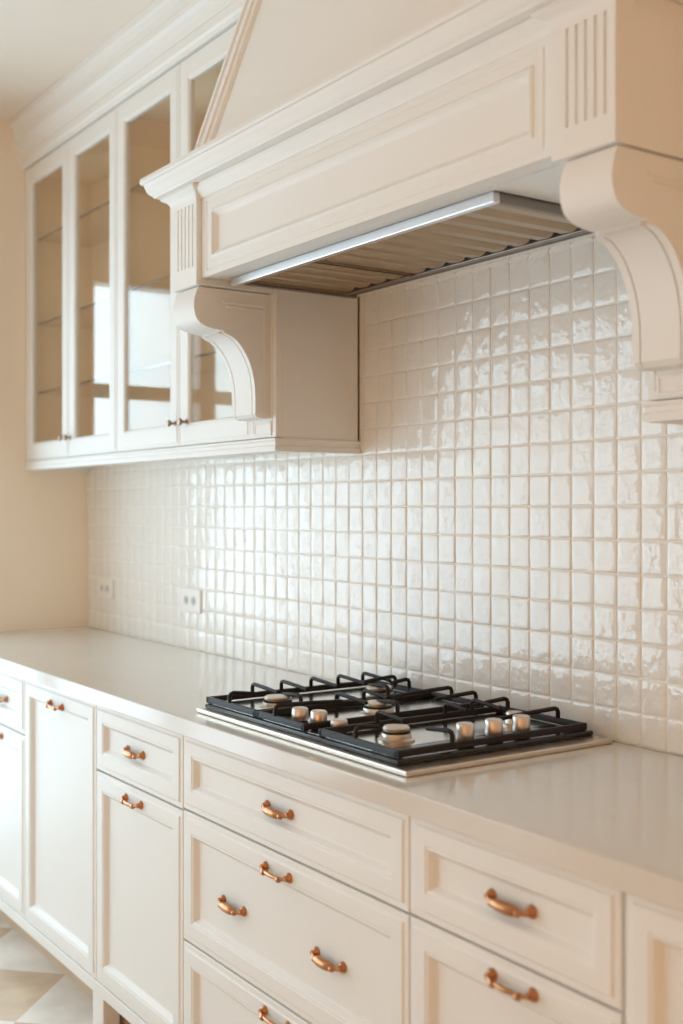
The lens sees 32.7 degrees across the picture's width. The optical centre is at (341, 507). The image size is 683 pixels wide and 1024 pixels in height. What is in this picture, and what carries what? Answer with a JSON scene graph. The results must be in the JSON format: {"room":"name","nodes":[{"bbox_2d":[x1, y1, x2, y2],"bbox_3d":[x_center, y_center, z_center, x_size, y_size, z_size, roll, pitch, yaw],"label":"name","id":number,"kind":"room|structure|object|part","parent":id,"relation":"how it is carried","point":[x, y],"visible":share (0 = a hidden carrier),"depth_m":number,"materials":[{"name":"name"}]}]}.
{"room":"kitchen","nodes":[
{"label":"kitchen","id":0,"kind":"room"},
{"bbox_2d":[0,119,86,631],"bbox_3d":[-2.932,-0.052,3.361,4.600,2.845,0.120,0,0,-34],"label":"wall","id":1,"kind":"structure","parent":0,"point":[43,514],"depth_m":4.46,"materials":[{"name":"paint"}]},
{"bbox_2d":[0,917,92,1023],"bbox_3d":[-1.015,1.420,0.571,4.800,0.100,6.890,0,0,-34],"label":"floor","id":2,"kind":"structure","parent":0,"point":[33,990],"depth_m":3.29,"materials":[{"name":"tile"}]},
{"bbox_2d":[0,671,43,955],"bbox_3d":[-0.991,0.940,4.058,0.607,0.860,0.925,0,0,-34],"label":"base cabinet","id":3,"kind":"object","parent":2,"relation":"on","point":[12,688],"visible":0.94,"depth_m":3.63,"materials":[{"name":"beige wood"}]},
{"bbox_3d":[-1.094,0.607,3.713,0.027,0.023,0.110,0,0,-34],"label":"handle","id":4,"kind":"part","parent":3,"relation":"part of","materials":[{"name":"orange metal"}]},
{"bbox_3d":[-1.082,0.600,3.711,0.019,0.173,0.454,0,0,-34],"label":"drawer","id":5,"kind":"part","parent":3,"relation":"part of","materials":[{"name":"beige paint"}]},
{"bbox_3d":[-1.082,0.968,3.711,0.019,0.552,0.454,0,0,-34],"label":"door","id":6,"kind":"part","parent":3,"relation":"part of","materials":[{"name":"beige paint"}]},
{"bbox_2d":[0,627,682,912],"bbox_3d":[-0.153,0.490,2.835,0.598,0.040,3.891,0,0,-34],"label":"countertop","id":7,"kind":"structure","parent":3,"relation":"on","point":[610,815],"depth_m":2.07,"materials":[{"name":"beige stone"}]},
{"bbox_2d":[196,672,612,777],"bbox_3d":[0.103,0.439,2.497,0.520,0.061,0.790,0,0,-34],"label":"cooktop","id":8,"kind":"object","parent":7,"relation":"in","point":[392,727],"visible":1,"depth_m":2.37,"materials":[{"name":"black metal"}]},
{"bbox_3d":[-0.143,0.441,2.613,0.085,0.017,0.085,0,0,-34],"label":"burner","id":9,"kind":"part","parent":8,"relation":"part of","materials":[{"name":"silver metal"}]},
{"bbox_3d":[0.080,0.441,2.536,0.083,0.017,0.083,0,0,-34],"label":"burner","id":10,"kind":"part","parent":8,"relation":"part of","materials":[{"name":"silver metal"}]},
{"bbox_3d":[0.089,0.441,2.761,0.088,0.017,0.088,0,0,-34],"label":"burner","id":11,"kind":"part","parent":8,"relation":"part of","materials":[{"name":"silver metal"}]},
{"bbox_3d":[0.074,0.450,2.546,0.472,0.001,0.628,0,0,-34],"label":"steel hob plate","id":12,"kind":"part","parent":8,"relation":"part of","materials":[{"name":"beige"}]},
{"bbox_3d":[0.106,0.441,2.251,0.073,0.017,0.073,0,0,-34],"label":"burner","id":13,"kind":"part","parent":8,"relation":"part of","materials":[{"name":"silver metal"}]},
{"bbox_3d":[0.103,0.465,2.497,0.520,0.010,0.790,0,0,-34],"label":"steel trim","id":14,"kind":"part","parent":8,"relation":"part of","materials":[{"name":"beige"}]},
{"bbox_3d":[0.358,0.441,2.408,0.051,0.017,0.051,0,0,-34],"label":"burner","id":15,"kind":"part","parent":8,"relation":"part of","materials":[{"name":"silver metal"}]},
{"bbox_2d":[24,680,98,998],"bbox_3d":[-0.573,0.940,3.450,0.607,0.860,0.551,0,0,-34],"label":"base cabinet","id":16,"kind":"object","parent":2,"relation":"on","point":[61,769],"visible":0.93,"depth_m":3.29,"materials":[{"name":"beige wood"}]},
{"bbox_3d":[-0.815,0.558,3.287,0.024,0.022,0.110,0,0,-34],"label":"handle","id":17,"kind":"part","parent":16,"relation":"part of","materials":[{"name":"orange metal"}]},
{"bbox_2d":[93,705,186,1023],"bbox_3d":[-0.281,0.940,3.026,0.607,0.860,0.530,0,0,-34],"label":"base cabinet","id":18,"kind":"object","parent":2,"relation":"on","point":[140,764],"visible":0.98,"depth_m":2.86,"materials":[{"name":"beige wood"}]},
{"bbox_3d":[-0.621,1.324,3.070,0.047,0.092,0.072,0,0,-34],"label":"leg","id":19,"kind":"part","parent":18,"relation":"part of","materials":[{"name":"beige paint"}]},
{"bbox_3d":[-0.520,0.723,2.858,0.024,0.022,0.110,0,0,-34],"label":"handle","id":20,"kind":"part","parent":18,"relation":"part of","materials":[{"name":"orange metal"}]},
{"bbox_3d":[-0.521,0.607,2.879,0.027,0.023,0.110,0,0,-34],"label":"handle","id":21,"kind":"part","parent":18,"relation":"part of","materials":[{"name":"orange metal"}]},
{"bbox_3d":[-0.498,0.600,2.861,0.019,0.173,0.501,0,0,-34],"label":"drawer","id":22,"kind":"part","parent":18,"relation":"part of","materials":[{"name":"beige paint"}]},
{"bbox_2d":[184,736,414,1023],"bbox_3d":[0.106,0.940,2.461,0.607,0.860,0.839,0,0,-34],"label":"base cabinet","id":23,"kind":"object","parent":2,"relation":"on","point":[297,890],"visible":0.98,"depth_m":2.28,"materials":[{"name":"beige wood"}]},
{"bbox_3d":[-0.239,0.847,2.470,0.027,0.023,0.110,0,0,-34],"label":"handle","id":24,"kind":"part","parent":23,"relation":"part of","materials":[{"name":"orange metal"}]},
{"bbox_3d":[-0.118,1.114,2.307,0.019,0.259,0.836,0,0,-34],"label":"drawer","id":25,"kind":"part","parent":23,"relation":"part of","materials":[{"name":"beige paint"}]},
{"bbox_3d":[-0.138,1.012,2.300,0.024,0.022,0.110,0,0,-34],"label":"handle","id":26,"kind":"part","parent":23,"relation":"part of","materials":[{"name":"orange metal"}]},
{"bbox_3d":[-0.135,0.722,2.297,0.024,0.022,0.110,0,0,-34],"label":"handle","id":27,"kind":"part","parent":23,"relation":"part of","materials":[{"name":"orange metal"}]},
{"bbox_3d":[-0.135,0.604,2.317,0.027,0.023,0.110,0,0,-34],"label":"handle","id":28,"kind":"part","parent":23,"relation":"part of","materials":[{"name":"orange metal"}]},
{"bbox_3d":[-0.118,0.598,2.307,0.019,0.169,0.836,0,0,-34],"label":"drawer","id":29,"kind":"part","parent":23,"relation":"part of","materials":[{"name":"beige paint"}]},
{"bbox_3d":[-0.032,0.845,2.167,0.027,0.023,0.110,0,0,-34],"label":"handle","id":30,"kind":"part","parent":23,"relation":"part of","materials":[{"name":"orange metal"}]},
{"bbox_2d":[411,817,625,1023],"bbox_3d":[0.476,0.940,1.923,0.607,0.860,0.468,0,0,-34],"label":"base cabinet","id":31,"kind":"object","parent":2,"relation":"on","point":[499,936],"visible":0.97,"depth_m":1.76,"materials":[{"name":"beige wood"}]},
{"bbox_3d":[0.249,0.601,1.759,0.027,0.023,0.110,0,0,-34],"label":"handle","id":32,"kind":"part","parent":31,"relation":"part of","materials":[{"name":"orange metal"}]},
{"bbox_3d":[0.248,0.716,1.739,0.024,0.022,0.110,0,0,-34],"label":"handle","id":33,"kind":"part","parent":31,"relation":"part of","materials":[{"name":"orange metal"}]},
{"bbox_3d":[0.252,0.965,1.769,0.019,0.557,0.465,0,0,-34],"label":"door","id":34,"kind":"part","parent":31,"relation":"part of","materials":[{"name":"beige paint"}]},
{"bbox_2d":[626,893,682,1023],"bbox_3d":[0.789,0.940,1.487,0.585,0.860,0.598,0,0,-34],"label":"base cabinet","id":35,"kind":"object","parent":2,"relation":"on","point":[654,932],"visible":0.67,"depth_m":1.53,"materials":[{"name":"beige wood"}]},
{"bbox_2d":[0,0,153,120],"bbox_3d":[-1.015,-1.525,0.571,4.800,0.100,6.890,0,0,-34],"label":"ceiling","id":36,"kind":"structure","parent":0,"point":[41,41],"depth_m":3.64,"materials":[{"name":"paint"}]},
{"bbox_2d":[87,236,682,756],"bbox_3d":[0.917,-0.052,1.898,0.112,2.845,6.890,0,0,-34],"label":"wall","id":37,"kind":"structure","parent":0,"point":[507,520],"depth_m":2.72,"materials":[{"name":"tile"}]},
{"bbox_2d":[24,108,181,471],"bbox_3d":[-0.875,-0.718,4.165,0.293,1.150,0.882,0,0,-34],"label":"upper cabinet","id":38,"kind":"object","parent":37,"relation":"attached to","point":[71,193],"visible":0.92,"depth_m":4.39,"materials":[{"name":"paint"}]},
{"bbox_3d":[-1.072,-0.734,4.259,0.019,1.109,0.427,0,0,-34],"label":"door","id":39,"kind":"part","parent":38,"relation":"part of","materials":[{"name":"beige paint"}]},
{"bbox_3d":[-0.958,-0.246,4.052,0.030,0.021,0.021,0,0,-34],"label":"knob","id":40,"kind":"part","parent":38,"relation":"part of","materials":[{"name":"gold metal"}]},
{"bbox_2d":[42,378,108,396],"bbox_3d":[-0.841,-0.438,4.165,0.209,0.008,0.807,0,0,-34],"label":"shelf","id":41,"kind":"object","parent":38,"relation":"attached to","point":[99,387],"depth_m":4.30,"materials":[{"name":"clear glass"}]},
{"bbox_3d":[-0.833,-0.734,3.911,0.019,1.109,0.414,0,0,-34],"label":"door","id":42,"kind":"part","parent":38,"relation":"part of","materials":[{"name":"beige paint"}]},
{"bbox_3d":[-0.859,-0.160,4.153,0.264,0.033,0.845,0,0,-34],"label":"light rail","id":43,"kind":"part","parent":38,"relation":"part of","materials":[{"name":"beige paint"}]},
{"bbox_2d":[98,577,113,599],"bbox_3d":[-0.903,0.307,4.445,0.009,0.078,0.140,0,0,-34],"label":"power socket","id":44,"kind":"object","parent":37,"relation":"attached to","point":[105,585],"visible":1,"depth_m":4.43,"materials":[{"name":"white plastic"}]},
{"bbox_2d":[9,0,243,170],"bbox_3d":[-0.605,-1.384,3.752,0.322,0.180,1.871,0,0,-34],"label":"trim","id":45,"kind":"structure","parent":37,"relation":"attached to","point":[164,34],"depth_m":3.65,"materials":[{"name":"beige wood"}]},
{"bbox_2d":[180,588,201,613],"bbox_3d":[-0.501,0.307,3.860,0.009,0.078,0.146,0,0,-34],"label":"power socket","id":46,"kind":"object","parent":37,"relation":"attached to","point":[190,599],"visible":1,"depth_m":3.85,"materials":[{"name":"white plastic"}]},
{"bbox_2d":[114,25,360,463],"bbox_3d":[-0.345,-0.718,3.392,0.293,1.150,0.992,0,0,-34],"label":"upper cabinet","id":47,"kind":"object","parent":37,"relation":"attached to","point":[174,394],"visible":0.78,"depth_m":3.39,"materials":[{"name":"paint"}]},
{"bbox_3d":[-0.589,-0.734,3.556,0.019,1.109,0.443,0,0,-34],"label":"door","id":48,"kind":"part","parent":47,"relation":"part of","materials":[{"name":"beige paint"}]},
{"bbox_3d":[-0.496,-0.246,3.379,0.030,0.021,0.021,0,0,-34],"label":"knob","id":49,"kind":"part","parent":47,"relation":"part of","materials":[{"name":"gold metal"}]},
{"bbox_2d":[134,353,226,375],"bbox_3d":[-0.359,-0.438,3.464,0.209,0.008,0.819,0,0,-34],"label":"shelf","id":50,"kind":"object","parent":47,"relation":"attached to","point":[206,364],"depth_m":3.62,"materials":[{"name":"clear glass"}]},
{"bbox_3d":[-0.455,-0.246,3.320,0.030,0.021,0.021,0,0,-34],"label":"knob","id":51,"kind":"part","parent":47,"relation":"part of","materials":[{"name":"gold metal"}]},
{"bbox_3d":[-0.347,-0.734,3.204,0.019,1.109,0.408,0,0,-34],"label":"door","id":52,"kind":"part","parent":47,"relation":"part of","materials":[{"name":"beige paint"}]},
{"bbox_3d":[-0.339,-0.160,3.396,0.264,0.033,0.992,0,0,-34],"label":"light rail","id":53,"kind":"part","parent":47,"relation":"part of","materials":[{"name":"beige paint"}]},
{"bbox_2d":[139,0,682,296],"bbox_3d":[0.162,-1.008,2.436,0.541,0.932,1.586,0,0,-34],"label":"range hood","id":54,"kind":"object","parent":37,"relation":"attached to","point":[326,122],"visible":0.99,"depth_m":2.17,"materials":[{"name":"beige wood"}]},
{"bbox_2d":[173,286,269,420],"bbox_3d":[-0.301,-0.383,2.929,0.215,0.313,0.120,0,0,-34],"label":"corbel","id":55,"kind":"object","parent":54,"relation":"attached to","point":[236,323],"visible":1,"depth_m":2.92,"materials":[{"name":"beige wood"}]},
{"bbox_3d":[-0.229,-1.151,2.783,0.359,0.645,0.044,0,0,28],"label":"chimney trim","id":56,"kind":"part","parent":54,"relation":"part of","materials":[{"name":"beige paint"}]},
{"bbox_3d":[-0.005,-0.763,2.321,0.035,0.029,1.196,0,0,-34],"label":"bed moulding","id":57,"kind":"part","parent":54,"relation":"part of","materials":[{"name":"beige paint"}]},
{"bbox_3d":[0.003,-0.654,2.327,0.016,0.195,1.198,0,0,-34],"label":"frieze panel","id":58,"kind":"part","parent":54,"relation":"part of","materials":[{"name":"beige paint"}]},
{"bbox_3d":[0.162,-0.804,2.436,0.541,0.050,1.586,0,0,-34],"label":"mantel crown","id":59,"kind":"part","parent":54,"relation":"part of","materials":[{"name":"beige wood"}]},
{"bbox_2d":[231,190,592,298],"bbox_3d":[0.151,-0.561,2.537,0.368,0.047,0.945,0,0,-34],"label":"range hood","id":60,"kind":"object","parent":54,"relation":"attached to","point":[494,224],"visible":0.7,"depth_m":2.46,"materials":[{"name":"silver metal"}]},
{"bbox_2d":[560,145,682,371],"bbox_3d":[0.458,-0.383,1.824,0.215,0.313,0.116,0,0,-34],"label":"corbel","id":61,"kind":"object","parent":54,"relation":"attached to","point":[631,199],"visible":1,"depth_m":1.80,"materials":[{"name":"beige wood"}]},
{"bbox_2d":[642,368,682,424],"bbox_3d":[0.872,-0.718,1.640,0.272,1.150,0.916,0,0,-34],"label":"upper cabinet","id":62,"kind":"object","parent":37,"relation":"attached to","point":[665,387],"visible":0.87,"depth_m":1.91,"materials":[{"name":"beige paint"}]},
{"bbox_3d":[0.869,-0.160,1.638,0.264,0.033,0.916,0,0,-34],"label":"light rail","id":63,"kind":"part","parent":62,"relation":"part of","materials":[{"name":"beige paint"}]}
]}

